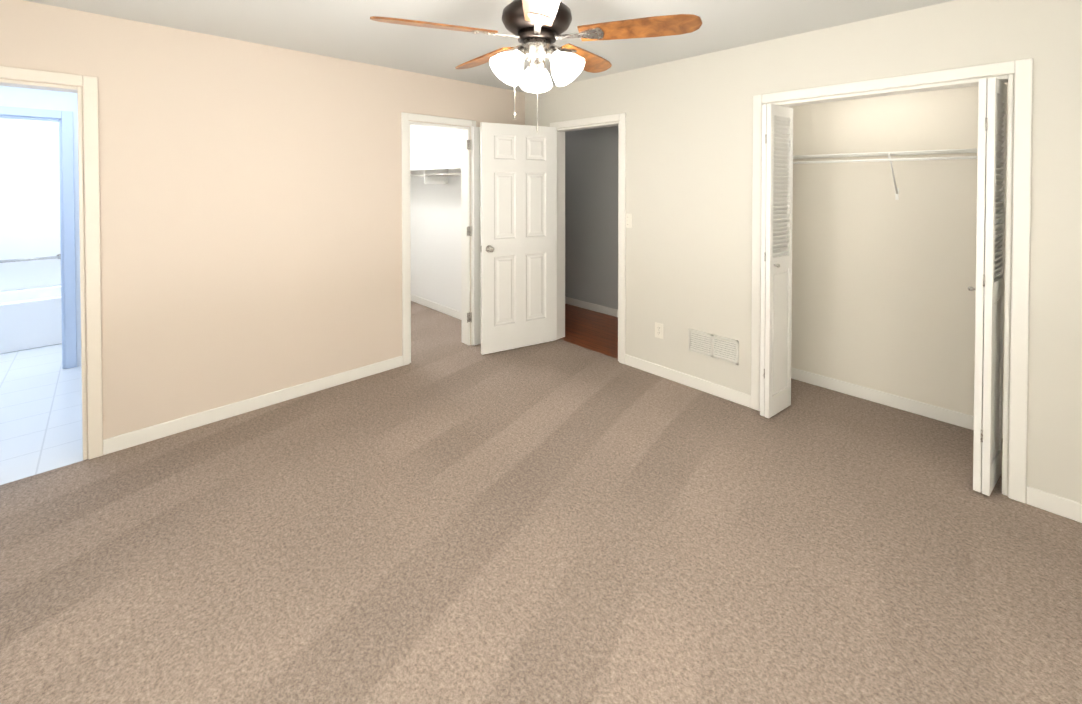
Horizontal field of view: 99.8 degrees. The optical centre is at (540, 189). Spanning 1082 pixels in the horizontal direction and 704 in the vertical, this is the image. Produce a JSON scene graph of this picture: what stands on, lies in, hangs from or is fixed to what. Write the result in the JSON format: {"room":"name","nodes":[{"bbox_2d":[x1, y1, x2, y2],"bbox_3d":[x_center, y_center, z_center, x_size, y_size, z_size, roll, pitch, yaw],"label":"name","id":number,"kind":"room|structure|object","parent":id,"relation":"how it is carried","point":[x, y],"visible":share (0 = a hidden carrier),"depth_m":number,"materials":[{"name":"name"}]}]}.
{"room":"empty bedroom","nodes":[
{"label":"empty bedroom","id":0,"kind":"room"},
{"bbox_2d":[0,86,80,365],"bbox_3d":[-4.000,0.238,3.636,2.200,2.440,0.100,-1,1,-44],"label":"wall","id":1,"kind":"structure","parent":0,"point":[34,98],"depth_m":3.70,"materials":[{"name":"white paint"}]},
{"bbox_2d":[0,106,76,368],"bbox_3d":[-4.208,0.414,3.429,0.980,2.095,0.115,-1,1,-44],"label":"trim","id":2,"kind":"structure","parent":1,"relation":"attached to","point":[64,119],"depth_m":3.69,"materials":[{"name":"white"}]},
{"bbox_2d":[0,118,461,311],"bbox_3d":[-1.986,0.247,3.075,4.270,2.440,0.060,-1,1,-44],"label":"wall","id":3,"kind":"structure","parent":0,"point":[435,218],"depth_m":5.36,"materials":[{"name":"white paint"}]},
{"bbox_2d":[0,134,60,290],"bbox_3d":[-5.080,0.222,4.759,2.192,1.560,0.004,-1,1,-44],"label":"wall","id":4,"kind":"structure","parent":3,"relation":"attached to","point":[29,200],"depth_m":4.63,"materials":[{"name":"white paint"}]},
{"bbox_2d":[0,254,60,262],"bbox_3d":[-5.193,0.704,4.610,0.495,0.056,0.073,-1,1,-44],"label":"grab rail","id":5,"kind":"object","parent":4,"relation":"attached to","point":[58,256],"visible":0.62,"depth_m":4.60,"materials":[{"name":"silver metal"}]},
{"bbox_2d":[410,164,460,183],"bbox_3d":[-1.231,-0.164,5.139,0.335,0.200,1.880,-1,1,-44],"label":"closet shelf","id":6,"kind":"object","parent":3,"relation":"attached to","point":[436,174],"visible":0.29,"depth_m":5.01,"materials":[{"name":"white"}]},
{"bbox_2d":[411,294,461,319],"bbox_3d":[-1.709,1.400,4.703,1.660,0.085,1.880,-1,1,-44],"label":"baseboard","id":7,"kind":"structure","parent":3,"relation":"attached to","point":[439,307],"depth_m":5.38,"materials":[{"name":"white wood"}]},
{"bbox_2d":[0,0,524,458],"bbox_3d":[-1.738,0.244,3.229,4.300,2.440,0.060,-1,1,-44],"label":"wall","id":8,"kind":"structure","parent":0,"point":[250,193],"depth_m":2.94,"materials":[{"name":"beige paint"}]},
{"bbox_2d":[0,66,102,459],"bbox_3d":[-2.822,0.433,2.224,0.964,2.092,0.138,-1,1,-44],"label":"trim","id":9,"kind":"structure","parent":8,"relation":"attached to","point":[89,84],"depth_m":2.48,"materials":[{"name":"white wood"}]},
{"bbox_2d":[103,356,402,454],"bbox_3d":[-1.789,1.423,3.148,1.786,0.085,0.013,-1,1,-44],"label":"baseboard","id":10,"kind":"structure","parent":8,"relation":"attached to","point":[120,442],"depth_m":2.96,"materials":[{"name":"white wood"}]},
{"bbox_2d":[401,112,475,365],"bbox_3d":[-0.918,0.406,4.052,0.744,2.092,0.138,-1,1,-44],"label":"door frame","id":11,"kind":"structure","parent":8,"relation":"attached to","point":[406,238],"depth_m":3.94,"materials":[{"name":"white wood"}]},
{"bbox_2d":[467,127,480,344],"bbox_3d":[-0.420,0.427,4.388,0.642,2.020,0.098,-1,1,-44],"label":"door","id":12,"kind":"structure","parent":8,"relation":"in","point":[474,232],"depth_m":4.21,"materials":[{"name":"white wood"}]},
{"bbox_2d":[24,0,954,92],"bbox_3d":[-0.194,-0.977,1.603,4.300,0.050,4.400,-1,1,-44],"label":"ceiling","id":13,"kind":"structure","parent":0,"point":[350,30],"depth_m":2.65,"materials":[{"name":"white paint"}]},
{"bbox_2d":[370,0,701,132],"bbox_3d":[-0.032,-0.597,1.978,1.264,0.720,1.244,-1,1,-44],"label":"fan","id":14,"kind":"object","parent":13,"relation":"hanging from","point":[537,28],"visible":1,"depth_m":1.86,"materials":[{"name":"brown wood"}]},
{"bbox_2d":[0,301,1081,703],"bbox_3d":[-1.122,1.491,3.140,5.640,0.050,7.850,-1,1,-44],"label":"floor","id":15,"kind":"structure","parent":0,"point":[558,521],"depth_m":1.87,"materials":[{"name":"carpet"}]},
{"bbox_2d":[0,285,61,353],"bbox_3d":[-4.814,1.226,4.498,2.180,0.440,0.750,-1,1,-44],"label":"bathtub","id":16,"kind":"object","parent":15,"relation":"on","point":[30,318],"visible":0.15,"depth_m":4.17,"materials":[{"name":"white ceramic"}]},
{"bbox_2d":[565,82,1007,423],"bbox_3d":[0.856,0.230,4.224,0.700,2.440,5.420,-1,1,-44],"label":"wall","id":17,"kind":"structure","parent":0,"point":[883,296],"depth_m":3.14,"materials":[{"name":"white paint"}]},
{"bbox_2d":[565,297,617,316],"bbox_3d":[0.717,1.391,5.286,0.012,0.085,3.600,-1,1,-44],"label":"baseboard","id":18,"kind":"structure","parent":17,"relation":"attached to","point":[594,307],"depth_m":5.39,"materials":[{"name":"white wood"}]},
{"bbox_2d":[791,367,1002,437],"bbox_3d":[2.155,1.427,2.889,0.580,0.085,1.550,-1,1,-44],"label":"baseboard","id":19,"kind":"structure","parent":17,"relation":"attached to","point":[924,409],"depth_m":3.08,"materials":[{"name":"white wood"}]},
{"bbox_2d":[793,147,1006,199],"bbox_3d":[2.251,-0.085,2.959,0.313,0.306,1.550,-1,1,-44],"label":"closet shelf","id":20,"kind":"object","parent":17,"relation":"attached to","point":[927,152],"visible":0.52,"depth_m":2.88,"materials":[{"name":"white metal"}]},
{"bbox_2d":[525,0,1081,502],"bbox_3d":[1.379,0.246,3.131,0.060,2.440,4.400,-1,1,-44],"label":"wall","id":21,"kind":"structure","parent":0,"point":[689,188],"depth_m":2.99,"materials":[{"name":"white paint"}]},
{"bbox_2d":[480,122,556,354],"bbox_3d":[-0.206,0.425,4.185,0.754,2.030,0.278,-1,1,-44],"label":"hall door","id":22,"kind":"structure","parent":21,"relation":"in","point":[518,194],"depth_m":4.13,"materials":[{"name":"white wood"}]},
{"bbox_2d":[550,113,625,363],"bbox_3d":[0.439,0.405,4.145,0.138,2.092,0.884,-1,1,-44],"label":"door frame","id":23,"kind":"structure","parent":21,"relation":"attached to","point":[602,120],"depth_m":3.96,"materials":[{"name":"white wood"}]},
{"bbox_2d":[626,214,631,227],"bbox_3d":[0.716,0.256,3.764,0.020,0.116,0.072,-1,1,-44],"label":"light switch","id":24,"kind":"object","parent":21,"relation":"attached to","point":[628,220],"visible":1,"depth_m":3.76,"materials":[{"name":"white plastic"}]},
{"bbox_2d":[655,322,662,338],"bbox_3d":[0.924,1.104,3.568,0.008,0.116,0.072,-1,1,-44],"label":"electrical outlet","id":25,"kind":"object","parent":21,"relation":"attached to","point":[658,330],"visible":1,"depth_m":3.56,"materials":[{"name":"white plastic"}]},
{"bbox_2d":[625,354,750,407],"bbox_3d":[1.058,1.419,3.430,0.013,0.085,1.026,-1,1,-44],"label":"baseboard","id":26,"kind":"structure","parent":21,"relation":"attached to","point":[706,386],"depth_m":3.36,"materials":[{"name":"white wood"}]},
{"bbox_2d":[688,329,738,364],"bbox_3d":[1.224,1.117,3.253,0.012,0.165,0.370,-1,1,-44],"label":"air vent","id":27,"kind":"object","parent":21,"relation":"in","point":[715,346],"visible":1,"depth_m":3.24,"materials":[{"name":"white metal"}]},
{"bbox_2d":[760,104,792,417],"bbox_3d":[1.552,0.456,2.990,0.306,2.000,0.102,-1,1,-44],"label":"bifold door","id":28,"kind":"structure","parent":21,"relation":"in","point":[776,256],"depth_m":2.94,"materials":[{"name":"white wood"}]},
{"bbox_2d":[751,58,1032,502],"bbox_3d":[1.894,0.427,2.631,0.138,2.092,1.264,-1,1,-44],"label":"trim","id":29,"kind":"structure","parent":21,"relation":"attached to","point":[1022,69],"depth_m":2.18,"materials":[{"name":"white wood"}]},
{"bbox_2d":[967,77,1006,495],"bbox_3d":[2.232,0.466,2.284,0.301,2.000,0.126,-1,1,-44],"label":"bifold door","id":30,"kind":"structure","parent":21,"relation":"in","point":[990,262],"depth_m":2.20,"materials":[{"name":"white wood"}]},
{"bbox_2d":[1026,486,1081,522],"bbox_3d":[2.576,1.442,1.850,0.013,0.085,0.828,-1,1,-44],"label":"baseboard","id":31,"kind":"structure","parent":21,"relation":"attached to","point":[1057,504],"depth_m":2.08,"materials":[{"name":"white wood"}]}
]}

